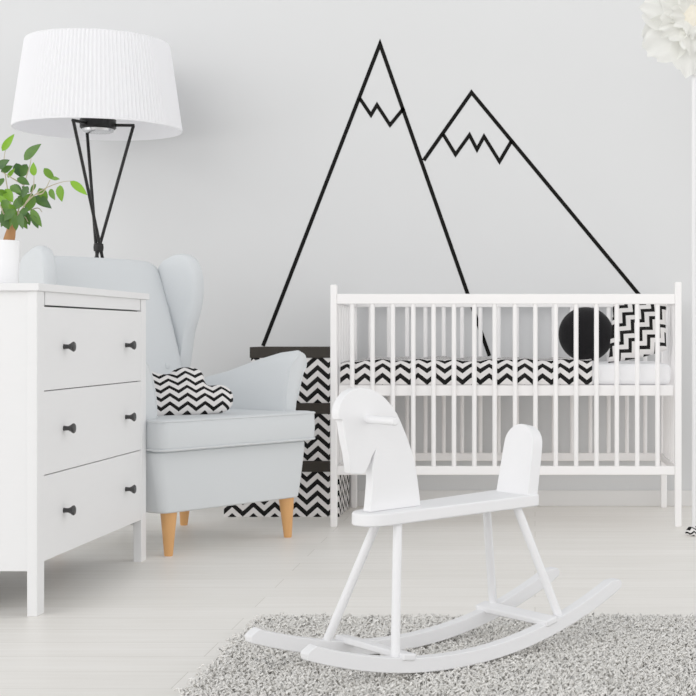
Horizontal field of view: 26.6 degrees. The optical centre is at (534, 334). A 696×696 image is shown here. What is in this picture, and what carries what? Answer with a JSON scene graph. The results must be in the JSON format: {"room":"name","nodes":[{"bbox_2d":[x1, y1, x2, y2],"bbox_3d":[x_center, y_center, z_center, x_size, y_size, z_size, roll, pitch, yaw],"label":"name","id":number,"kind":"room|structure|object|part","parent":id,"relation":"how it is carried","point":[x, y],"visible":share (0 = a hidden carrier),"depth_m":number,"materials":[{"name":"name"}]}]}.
{"room":"bedroom","nodes":[
{"label":"bedroom","id":0,"kind":"room"},
{"bbox_2d":[0,0,691,489],"bbox_3d":[-0.550,-0.767,5.840,10.100,2.900,0.100,0,0,0],"label":"wall","id":1,"kind":"structure","parent":0,"point":[268,90],"depth_m":5.79,"materials":[{"name":"white paint"}]},
{"bbox_2d":[261,40,490,355],"bbox_3d":[-0.634,-0.549,5.789,0.919,1.271,0.001,0,0,0],"label":"decal","id":2,"kind":"object","parent":1,"relation":"attached to","point":[379,46],"visible":0.96,"depth_m":5.79},
{"bbox_2d":[350,490,691,505],"bbox_3d":[-0.493,0.651,5.785,9.986,0.064,0.010,0,0,0],"label":"baseboard","id":3,"kind":"structure","parent":1,"relation":"attached to","point":[546,497],"depth_m":5.78,"materials":[{"name":"white wood"}]},
{"bbox_2d":[422,89,640,293],"bbox_3d":[0.027,-0.518,5.789,0.956,0.926,0.001,0,0,0],"label":"decal","id":4,"kind":"object","parent":1,"relation":"attached to","point":[471,93],"visible":0.96,"depth_m":5.79},
{"bbox_2d":[0,506,695,695],"bbox_3d":[-0.550,0.733,1.695,10.100,0.100,8.390,0,0,0],"label":"floor","id":5,"kind":"structure","parent":0,"point":[110,624],"depth_m":4.02,"materials":[{"name":"white wood"}]},
{"bbox_2d":[0,283,149,616],"bbox_3d":[-1.410,0.279,3.967,0.488,0.809,0.913,0,0,2],"label":"dresser","id":6,"kind":"object","parent":5,"relation":"on","point":[73,359],"visible":1,"depth_m":3.71,"materials":[{"name":"white wood"}]},
{"bbox_3d":[-1.434,0.234,3.536,0.405,0.681,0.018,0,0,2],"label":"panel","id":7,"kind":"part","parent":6,"relation":"part of","materials":[{"name":"white wood"}]},
{"bbox_3d":[-1.219,0.288,3.539,0.025,0.790,0.048,0,0,2],"label":"leg","id":8,"kind":"part","parent":6,"relation":"part of","materials":[{"name":"white wood"}]},
{"bbox_2d":[0,134,86,282],"bbox_3d":[-1.294,-0.321,3.721,0.257,0.391,0.110,0,0,0],"label":"potted plant","id":9,"kind":"object","parent":6,"relation":"on","point":[10,218],"visible":0.96,"depth_m":3.70,"materials":[{"name":"green plant"}]},
{"bbox_3d":[-1.365,-0.184,3.720,0.080,0.116,0.080,0,0,0],"label":"pot","id":10,"kind":"part","parent":9,"relation":"part of","materials":[{"name":"white ceramic"}]},
{"bbox_3d":[-1.188,0.448,3.701,0.030,0.026,0.026,0,0,2],"label":"knob","id":11,"kind":"part","parent":6,"relation":"part of","materials":[{"name":"grey metal"}]},
{"bbox_3d":[-1.188,0.238,3.701,0.030,0.026,0.026,0,0,2],"label":"knob","id":12,"kind":"part","parent":6,"relation":"part of","materials":[{"name":"grey metal"}]},
{"bbox_3d":[-1.188,0.030,3.701,0.030,0.026,0.026,0,0,2],"label":"knob","id":13,"kind":"part","parent":6,"relation":"part of","materials":[{"name":"grey metal"}]},
{"bbox_3d":[-1.210,-0.090,3.962,0.029,0.033,0.777,0,0,2],"label":"rail","id":14,"kind":"part","parent":6,"relation":"part of","materials":[{"name":"white wood"}]},
{"bbox_3d":[-1.345,0.452,3.966,0.299,0.209,0.794,0,0,2],"label":"drawer","id":15,"kind":"part","parent":6,"relation":"part of","materials":[{"name":"white wood"}]},
{"bbox_3d":[-1.345,0.242,3.966,0.299,0.205,0.794,0,0,2],"label":"drawer","id":16,"kind":"part","parent":6,"relation":"part of","materials":[{"name":"white wood"}]},
{"bbox_3d":[-1.345,0.034,3.966,0.299,0.206,0.794,0,0,2],"label":"drawer","id":17,"kind":"part","parent":6,"relation":"part of","materials":[{"name":"white wood"}]},
{"bbox_3d":[-1.410,0.234,4.399,0.405,0.681,0.018,0,0,2],"label":"panel","id":18,"kind":"part","parent":6,"relation":"part of","materials":[{"name":"white wood"}]},
{"bbox_3d":[-1.174,0.448,4.209,0.030,0.026,0.026,0,0,2],"label":"knob","id":19,"kind":"part","parent":6,"relation":"part of","materials":[{"name":"grey metal"}]},
{"bbox_3d":[-1.174,0.238,4.209,0.030,0.026,0.026,0,0,2],"label":"knob","id":20,"kind":"part","parent":6,"relation":"part of","materials":[{"name":"grey metal"}]},
{"bbox_3d":[-1.174,0.030,4.209,0.030,0.026,0.026,0,0,2],"label":"knob","id":21,"kind":"part","parent":6,"relation":"part of","materials":[{"name":"grey metal"}]},
{"bbox_3d":[-1.195,0.288,4.384,0.025,0.790,0.048,0,0,2],"label":"leg","id":22,"kind":"part","parent":6,"relation":"part of","materials":[{"name":"white wood"}]},
{"bbox_2d":[11,28,181,257],"bbox_3d":[-1.633,-0.207,5.420,0.613,1.771,0.613,0,0,0],"label":"floor lamp","id":23,"kind":"object","parent":5,"relation":"on","point":[87,84],"visible":0.99,"depth_m":5.21,"materials":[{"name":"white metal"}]},
{"bbox_3d":[-1.597,-0.054,5.490,0.194,1.465,0.388,0,0,0],"label":"leg","id":24,"kind":"part","parent":23,"relation":"part of","materials":[{"name":"black metal"}]},
{"bbox_3d":[-1.589,-0.054,5.354,0.021,1.465,0.430,0,0,-36],"label":"leg","id":25,"kind":"part","parent":23,"relation":"part of","materials":[{"name":"black metal"}]},
{"bbox_3d":[-1.633,-0.930,5.420,0.613,0.326,0.613,0,0,0],"label":"lamp shade","id":26,"kind":"part","parent":23,"relation":"part of","materials":[{"name":"white fabric"}]},
{"bbox_3d":[-1.633,-0.763,5.420,0.116,0.013,0.116,0,0,0],"label":"plate","id":27,"kind":"part","parent":23,"relation":"part of","materials":[{"name":"white glass"}]},
{"bbox_3d":[-1.708,-0.054,5.418,0.420,1.465,0.021,0,0,-5],"label":"leg","id":28,"kind":"part","parent":23,"relation":"part of","materials":[{"name":"black metal"}]},
{"bbox_2d":[19,246,314,556],"bbox_3d":[-1.241,0.195,4.885,0.805,0.976,0.714,0,0,36],"label":"wingback armchair","id":29,"kind":"object","parent":5,"relation":"on","point":[252,451],"visible":0.62,"depth_m":4.82,"materials":[{"name":"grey fabric"}]},
{"bbox_3d":[-1.467,0.005,5.025,0.306,0.556,0.560,0,0,36],"label":"backrest","id":30,"kind":"part","parent":29,"relation":"part of","materials":[{"name":"blue fabric"}]},
{"bbox_3d":[-1.408,0.200,4.618,0.573,0.295,0.056,0,0,36],"label":"armrest","id":31,"kind":"part","parent":29,"relation":"part of","materials":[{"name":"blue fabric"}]},
{"bbox_3d":[-1.134,0.611,4.489,0.052,0.143,0.052,0,0,36],"label":"leg","id":32,"kind":"part","parent":29,"relation":"part of","materials":[{"name":"brown wood"}]},
{"bbox_3d":[-1.254,0.610,5.192,0.059,0.146,0.052,0,0,36],"label":"leg","id":33,"kind":"part","parent":29,"relation":"part of","materials":[{"name":"brown wood"}]},
{"bbox_2d":[152,367,232,415],"bbox_3d":[-1.129,0.185,4.686,0.305,0.161,0.097,0,0,-25],"label":"cushion","id":34,"kind":"object","parent":29,"relation":"on","point":[183,391],"visible":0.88,"depth_m":4.66,"materials":[{"name":"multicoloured fabric"}]},
{"bbox_3d":[-1.200,0.452,4.832,0.600,0.191,0.642,0,0,36],"label":"seat","id":35,"kind":"part","parent":29,"relation":"part of","materials":[{"name":"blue fabric"}]},
{"bbox_2d":[146,409,314,451],"bbox_3d":[-1.158,0.306,4.802,0.568,0.098,0.667,0,0,36],"label":"seat cushion","id":36,"kind":"object","parent":29,"relation":"on","point":[232,430],"depth_m":4.61,"materials":[{"name":"grey fabric"}]},
{"bbox_3d":[-1.047,0.200,5.119,0.573,0.295,0.109,0,0,36],"label":"armrest","id":37,"kind":"part","parent":29,"relation":"part of","materials":[{"name":"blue fabric"}]},
{"bbox_3d":[-0.840,0.611,4.896,0.052,0.143,0.052,0,0,36],"label":"leg","id":38,"kind":"part","parent":29,"relation":"part of","materials":[{"name":"brown wood"}]},
{"bbox_2d":[224,461,349,516],"bbox_3d":[-0.951,0.578,5.595,0.442,0.210,0.318,0,0,0],"label":"storage box","id":39,"kind":"object","parent":5,"relation":"on","point":[313,498],"visible":0.28,"depth_m":5.44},
{"bbox_2d":[296,403,329,460],"bbox_3d":[-0.929,0.364,5.575,0.370,0.217,0.278,0,0,0],"label":"storage box","id":40,"kind":"object","parent":39,"relation":"on","point":[317,449],"visible":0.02,"depth_m":5.44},
{"bbox_2d":[250,346,329,402],"bbox_3d":[-0.913,0.150,5.558,0.314,0.210,0.243,0,0,0],"label":"storage box","id":41,"kind":"object","parent":40,"relation":"on","point":[315,384],"visible":0.34,"depth_m":5.44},
{"bbox_3d":[-0.913,0.066,5.558,0.314,0.041,0.243,0,0,0],"label":"lid","id":42,"kind":"part","parent":41,"relation":"part of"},
{"bbox_3d":[-0.929,0.276,5.575,0.370,0.041,0.278,0,0,0],"label":"lid","id":43,"kind":"part","parent":40,"relation":"part of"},
{"bbox_3d":[-0.951,0.493,5.595,0.442,0.041,0.318,0,0,0],"label":"lid","id":44,"kind":"part","parent":39,"relation":"part of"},
{"bbox_2d":[174,612,695,695],"bbox_3d":[0.251,0.666,2.724,1.836,0.034,1.388,0,0,0],"label":"shag rug","id":45,"kind":"object","parent":5,"relation":"on","point":[615,654],"visible":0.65,"depth_m":2.89,"materials":[{"name":"grey carpet"}]},
{"bbox_2d":[245,387,621,672],"bbox_3d":[-0.187,0.380,2.978,0.795,0.554,0.240,0,0,-41],"label":"rocking horse","id":46,"kind":"object","parent":45,"relation":"on","point":[373,439],"visible":1,"depth_m":2.90},
{"bbox_3d":[-0.365,0.490,2.907,0.122,0.258,0.018,0,0,2],"label":"leg","id":47,"kind":"part","parent":46,"relation":"part of","materials":[{"name":"white paint"}]},
{"bbox_3d":[-0.335,0.165,2.849,0.016,0.016,0.212,0,0,-41],"label":"handle","id":48,"kind":"part","parent":46,"relation":"part of","materials":[{"name":"white paint"}]},
{"bbox_3d":[-0.270,0.493,2.822,0.018,0.262,0.108,0,0,-3],"label":"leg","id":49,"kind":"part","parent":46,"relation":"part of","materials":[{"name":"white paint"}]},
{"bbox_3d":[-0.191,0.355,2.974,0.422,0.039,0.132,0,0,-41],"label":"seat","id":50,"kind":"part","parent":46,"relation":"part of","materials":[{"name":"white paint"}]},
{"bbox_3d":[-0.098,0.476,3.144,0.018,0.248,0.109,0,0,8],"label":"leg","id":51,"kind":"part","parent":46,"relation":"part of","materials":[{"name":"white paint"}]},
{"bbox_3d":[-0.029,0.267,3.105,0.029,0.152,0.106,14,-9,-40],"label":"backrest","id":52,"kind":"part","parent":46,"relation":"part of","materials":[{"name":"white paint"}]},
{"bbox_3d":[0.005,0.474,3.052,0.108,0.244,0.018,0,0,1],"label":"leg","id":53,"kind":"part","parent":46,"relation":"part of","materials":[{"name":"white paint"}]},
{"bbox_2d":[330,282,681,526],"bbox_3d":[-0.103,0.247,5.447,1.248,0.872,0.599,0,0,0],"label":"crib","id":54,"kind":"object","parent":5,"relation":"on","point":[343,307],"visible":0.76,"depth_m":5.15,"materials":[{"name":"white paint"}]},
{"bbox_3d":[-0.716,0.252,5.160,0.024,0.862,0.024,0,0,0],"label":"post","id":55,"kind":"part","parent":54,"relation":"part of","materials":[{"name":"white paint"}]},
{"bbox_3d":[-0.716,0.268,5.735,0.024,0.831,0.024,0,0,0],"label":"post","id":56,"kind":"part","parent":54,"relation":"part of","materials":[{"name":"white paint"}]},
{"bbox_3d":[-0.103,-0.128,5.735,1.200,0.036,0.022,0,0,0],"label":"rail","id":57,"kind":"part","parent":54,"relation":"part of","materials":[{"name":"white paint"}]},
{"bbox_3d":[-0.103,-0.128,5.160,1.200,0.036,0.022,0,0,0],"label":"rail","id":58,"kind":"part","parent":54,"relation":"part of","materials":[{"name":"white paint"}]},
{"bbox_3d":[-0.103,0.481,5.160,1.200,0.031,0.022,0,0,0],"label":"rail","id":59,"kind":"part","parent":54,"relation":"part of","materials":[{"name":"white paint"}]},
{"bbox_3d":[-0.103,0.481,5.735,1.200,0.031,0.022,0,0,0],"label":"rail","id":60,"kind":"part","parent":54,"relation":"part of","materials":[{"name":"white paint"}]},
{"bbox_2d":[592,361,669,384],"bbox_3d":[-0.103,0.141,5.452,1.180,0.076,0.525,0,0,0],"label":"mattress","id":61,"kind":"object","parent":54,"relation":"in","point":[626,368],"visible":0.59,"depth_m":5.19,"materials":[{"name":"white fabric"}]},
{"bbox_2d":[340,356,591,384],"bbox_3d":[-0.246,0.129,5.436,0.900,0.098,0.514,0,0,0],"label":"quilt","id":62,"kind":"object","parent":61,"relation":"on","point":[443,363],"visible":0.86,"depth_m":5.18,"materials":[{"name":"multicoloured fabric"}]},
{"bbox_2d":[558,307,611,360],"bbox_3d":[0.195,-0.003,5.530,0.209,0.208,0.093,0,0,-8],"label":"round cushion","id":63,"kind":"object","parent":61,"relation":"on","point":[585,314],"visible":0.81,"depth_m":5.50,"materials":[{"name":"black fabric"}]},
{"bbox_2d":[608,304,665,362],"bbox_3d":[0.375,-0.014,5.301,0.230,0.233,0.092,0,0,-7],"label":"square cushion","id":64,"kind":"object","parent":61,"relation":"on","point":[626,311],"visible":0.73,"depth_m":5.27,"materials":[{"name":"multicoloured fabric"}]},
{"bbox_3d":[0.509,0.268,5.735,0.024,0.831,0.024,0,0,0],"label":"post","id":65,"kind":"part","parent":54,"relation":"part of","materials":[{"name":"white paint"}]},
{"bbox_3d":[0.509,0.481,5.447,0.022,0.031,0.551,0,0,0],"label":"rail","id":66,"kind":"part","parent":54,"relation":"part of","materials":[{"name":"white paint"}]},
{"bbox_3d":[0.509,0.247,5.160,0.024,0.872,0.024,0,0,0],"label":"post","id":67,"kind":"part","parent":54,"relation":"part of","materials":[{"name":"white paint"}]},
{"bbox_2d":[639,0,695,535],"bbox_3d":[0.551,-0.298,4.910,0.394,1.962,0.121,0,0,0],"label":"floor lamp","id":68,"kind":"object","parent":5,"relation":"on","point":[669,30],"visible":1,"depth_m":4.93,"materials":[{"name":"white paper"}]},
{"bbox_3d":[0.542,-1.082,4.918,0.088,0.088,0.041,0,0,0],"label":"flower","id":69,"kind":"part","parent":68,"relation":"part of","materials":[{"name":"beige paper"}]},
{"bbox_3d":[0.542,-0.190,4.939,0.017,1.725,0.019,0,0,0],"label":"stem","id":70,"kind":"part","parent":68,"relation":"part of","materials":[{"name":"white wood"}]}
]}

